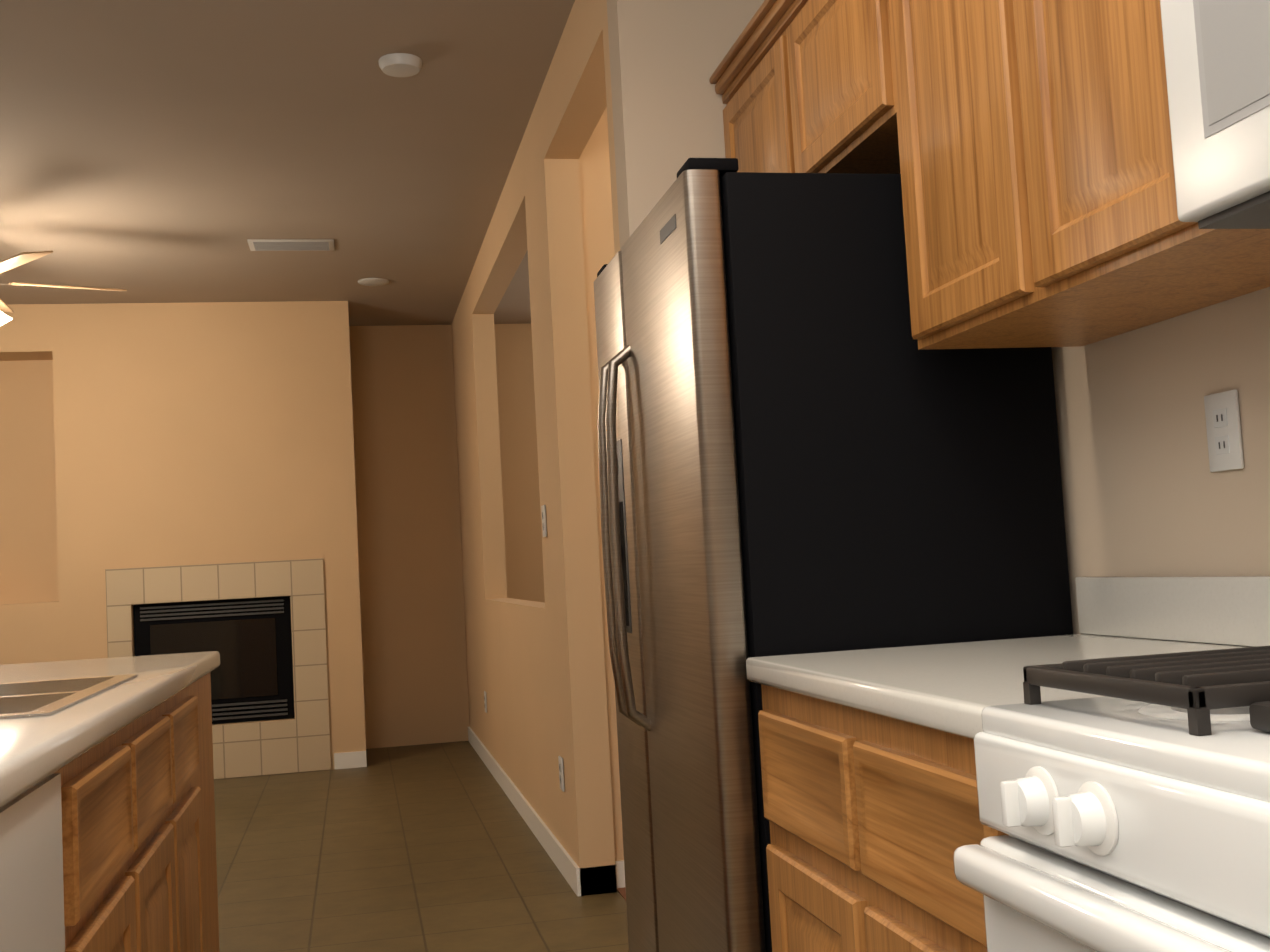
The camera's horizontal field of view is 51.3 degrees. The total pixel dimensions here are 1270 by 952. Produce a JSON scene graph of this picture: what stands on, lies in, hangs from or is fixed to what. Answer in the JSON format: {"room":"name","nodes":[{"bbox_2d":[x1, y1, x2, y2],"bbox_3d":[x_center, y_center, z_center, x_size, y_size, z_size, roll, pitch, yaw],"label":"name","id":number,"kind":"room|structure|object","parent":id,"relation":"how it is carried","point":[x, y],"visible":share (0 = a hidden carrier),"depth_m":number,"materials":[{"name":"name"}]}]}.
{"room":"kitchen","nodes":[
{"label":"kitchen","id":0,"kind":"room"},
{"bbox_2d":[0,301,365,768],"bbox_3d":[-4.483,0.453,7.335,5.760,2.707,0.550,-2,-4,-12],"label":"wall","id":1,"kind":"structure","parent":0,"point":[136,435],"depth_m":7.55,"materials":[{"name":"paint"}]},
{"bbox_2d":[334,726,624,895],"bbox_3d":[-2.120,1.513,5.448,9.500,0.090,5.550,-2,-4,-12],"label":"baseboard","id":2,"kind":"structure","parent":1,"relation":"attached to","point":[563,861],"depth_m":5.12,"materials":[{"name":"white wood"}]},
{"bbox_2d":[0,0,574,325],"bbox_3d":[-1.702,-1.395,2.968,9.740,0.100,11.240,-2,-4,-12],"label":"ceiling","id":3,"kind":"structure","parent":0,"point":[167,151],"depth_m":4.93,"materials":[{"name":"paint"}]},
{"bbox_2d":[0,251,126,325],"bbox_3d":[-2.884,-0.844,5.718,1.252,0.506,1.206,-2,-4,-12],"label":"fan","id":4,"kind":"object","parent":3,"relation":"hanging from","point":[15,261],"visible":1,"depth_m":5.72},
{"bbox_2d":[247,239,333,250],"bbox_3d":[-1.660,-1.115,6.390,0.400,0.012,0.200,-2,-4,-12],"label":"ceiling vent","id":5,"kind":"object","parent":3,"relation":"in","point":[291,244],"visible":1,"depth_m":6.36,"materials":[{"name":"white metal"}]},
{"bbox_2d":[358,278,388,285],"bbox_3d":[-1.441,-1.067,7.284,0.170,0.012,0.170,-2,-4,-12],"label":"smoke detector","id":6,"kind":"object","parent":3,"relation":"attached to","point":[373,281],"visible":1,"depth_m":7.25,"materials":[{"name":"white plastic"}]},
{"bbox_2d":[379,53,421,76],"bbox_3d":[-0.743,-1.298,4.189,0.136,0.036,0.136,-2,-4,-12],"label":"smoke detector","id":7,"kind":"object","parent":3,"relation":"attached to","point":[400,65],"visible":1,"depth_m":4.15,"materials":[{"name":"white plastic"}]},
{"bbox_2d":[214,741,628,951],"bbox_3d":[-1.551,1.400,2.784,9.740,0.104,11.240,-2,-4,-12],"label":"floor","id":8,"kind":"structure","parent":0,"point":[436,847],"depth_m":4.91,"materials":[{"name":"tile"}]},
{"bbox_2d":[0,651,219,951],"bbox_3d":[-1.202,0.727,2.094,0.824,1.115,2.472,-2,-4,-12],"label":"kitchen island","id":9,"kind":"object","parent":8,"relation":"on","point":[107,826],"visible":1,"depth_m":1.78,"materials":[{"name":"wood"}]},
{"bbox_2d":[105,558,330,778],"bbox_3d":[-2.385,1.112,7.649,1.180,1.203,0.427,-2,-4,-12],"label":"fireplace","id":10,"kind":"object","parent":8,"relation":"on","point":[252,640],"visible":0.71,"depth_m":7.50,"materials":[{"name":"tile"}]},
{"bbox_2d":[594,158,1072,951],"bbox_3d":[0.332,0.356,2.700,0.726,1.770,0.900,-2,-4,-12],"label":"fridge","id":11,"kind":"object","parent":8,"relation":"on","point":[806,444],"visible":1,"depth_m":2.30,"materials":[{"name":"silver metal"}]},
{"bbox_2d":[746,576,1269,951],"bbox_3d":[0.602,0.661,1.802,0.634,1.014,0.869,-2,-4,-12],"label":"base cabinet","id":12,"kind":"object","parent":8,"relation":"on","point":[870,791],"visible":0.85,"depth_m":1.82,"materials":[{"name":"brown wood"}]},
{"bbox_2d":[953,646,1269,951],"bbox_3d":[0.734,0.522,0.999,0.701,1.172,0.762,-2,-4,-12],"label":"stove","id":13,"kind":"object","parent":8,"relation":"on","point":[1129,811],"visible":1,"depth_m":1.08,"materials":[{"name":"white metal"}]},
{"bbox_2d":[349,323,544,748],"bbox_3d":[0.036,0.311,8.905,3.740,2.707,0.120,-2,-4,-12],"label":"wall","id":14,"kind":"structure","parent":0,"point":[415,681],"depth_m":8.54,"materials":[{"name":"paint"}]},
{"bbox_2d":[451,0,619,895],"bbox_3d":[-0.513,0.146,5.956,0.120,2.707,5.430,-2,-4,-12],"label":"wall","id":15,"kind":"structure","parent":0,"point":[536,673],"depth_m":4.62,"materials":[{"name":"paint"}]},
{"bbox_2d":[484,691,486,712],"bbox_3d":[-0.828,1.250,7.306,0.008,0.115,0.072,-2,-4,-12],"label":"outlet","id":16,"kind":"object","parent":15,"relation":"attached to","point":[485,701],"visible":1,"depth_m":7.28,"materials":[{"name":"white plastic"}]},
{"bbox_2d":[541,505,546,536],"bbox_3d":[-0.331,0.164,4.799,0.008,0.115,0.072,-2,-4,-12],"label":"light switch","id":17,"kind":"object","parent":15,"relation":"attached to","point":[543,512],"visible":0.98,"depth_m":4.78,"materials":[{"name":"white plastic"}]},
{"bbox_2d":[558,756,564,791],"bbox_3d":[-0.259,1.042,4.623,0.008,0.115,0.072,-2,-4,-12],"label":"outlet","id":18,"kind":"object","parent":15,"relation":"attached to","point":[561,772],"visible":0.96,"depth_m":4.60,"materials":[{"name":"white plastic"}]},
{"bbox_2d":[579,107,623,860],"bbox_3d":[1.290,-0.023,4.871,2.960,2.707,0.120,-2,-4,-12],"label":"wall","id":19,"kind":"structure","parent":0,"point":[596,206],"depth_m":4.56,"materials":[{"name":"paint"}]},
{"bbox_2d":[607,0,764,250],"bbox_3d":[1.507,-0.121,3.561,3.080,2.707,0.120,-2,-4,-12],"label":"wall","id":20,"kind":"structure","parent":0,"point":[666,59],"depth_m":3.27,"materials":[{"name":"paint"}]},
{"bbox_2d":[1052,287,1269,634],"bbox_3d":[1.200,-0.297,0.654,0.120,2.707,5.450,-2,-4,-12],"label":"wall","id":21,"kind":"structure","parent":0,"point":[1146,491],"depth_m":2.09,"materials":[{"name":"paint"}]},
{"bbox_2d":[715,8,780,172],"bbox_3d":[0.429,-0.776,3.065,0.327,0.392,0.493,-2,-4,-12],"label":"upper cabinet","id":22,"kind":"object","parent":21,"relation":"attached to","point":[752,133],"depth_m":3.01,"materials":[{"name":"brown wood"}]},
{"bbox_2d":[773,0,884,173],"bbox_3d":[0.534,-0.814,2.570,0.327,0.392,0.521,-2,-4,-12],"label":"upper cabinet","id":23,"kind":"object","parent":21,"relation":"attached to","point":[827,53],"depth_m":2.57,"materials":[{"name":"brown wood"}]},
{"bbox_2d":[881,0,1188,349],"bbox_3d":[0.643,-0.640,2.100,0.327,0.812,0.410,-2,-4,-12],"label":"upper cabinet","id":24,"kind":"object","parent":21,"relation":"attached to","point":[941,122],"depth_m":2.08,"materials":[{"name":"brown wood"}]},
{"bbox_2d":[989,0,1269,311],"bbox_3d":[0.728,-0.671,1.697,0.327,0.812,0.416,-2,-4,-12],"label":"upper cabinet","id":25,"kind":"object","parent":21,"relation":"attached to","point":[1023,148],"depth_m":1.70,"materials":[{"name":"brown wood"}]},
{"bbox_2d":[1160,0,1269,228],"bbox_3d":[0.807,-0.491,1.087,0.444,0.397,0.733,-2,-4,-12],"label":"over-the-range microwave","id":26,"kind":"object","parent":21,"relation":"attached to","point":[1217,58],"visible":1,"depth_m":1.32,"materials":[{"name":"white plastic"}]},
{"bbox_2d":[1204,389,1243,471],"bbox_3d":[0.864,-0.065,1.941,0.008,0.115,0.072,-2,-4,-12],"label":"outlet","id":27,"kind":"object","parent":21,"relation":"attached to","point":[1224,438],"visible":1,"depth_m":1.93,"materials":[{"name":"white plastic"}]}
]}

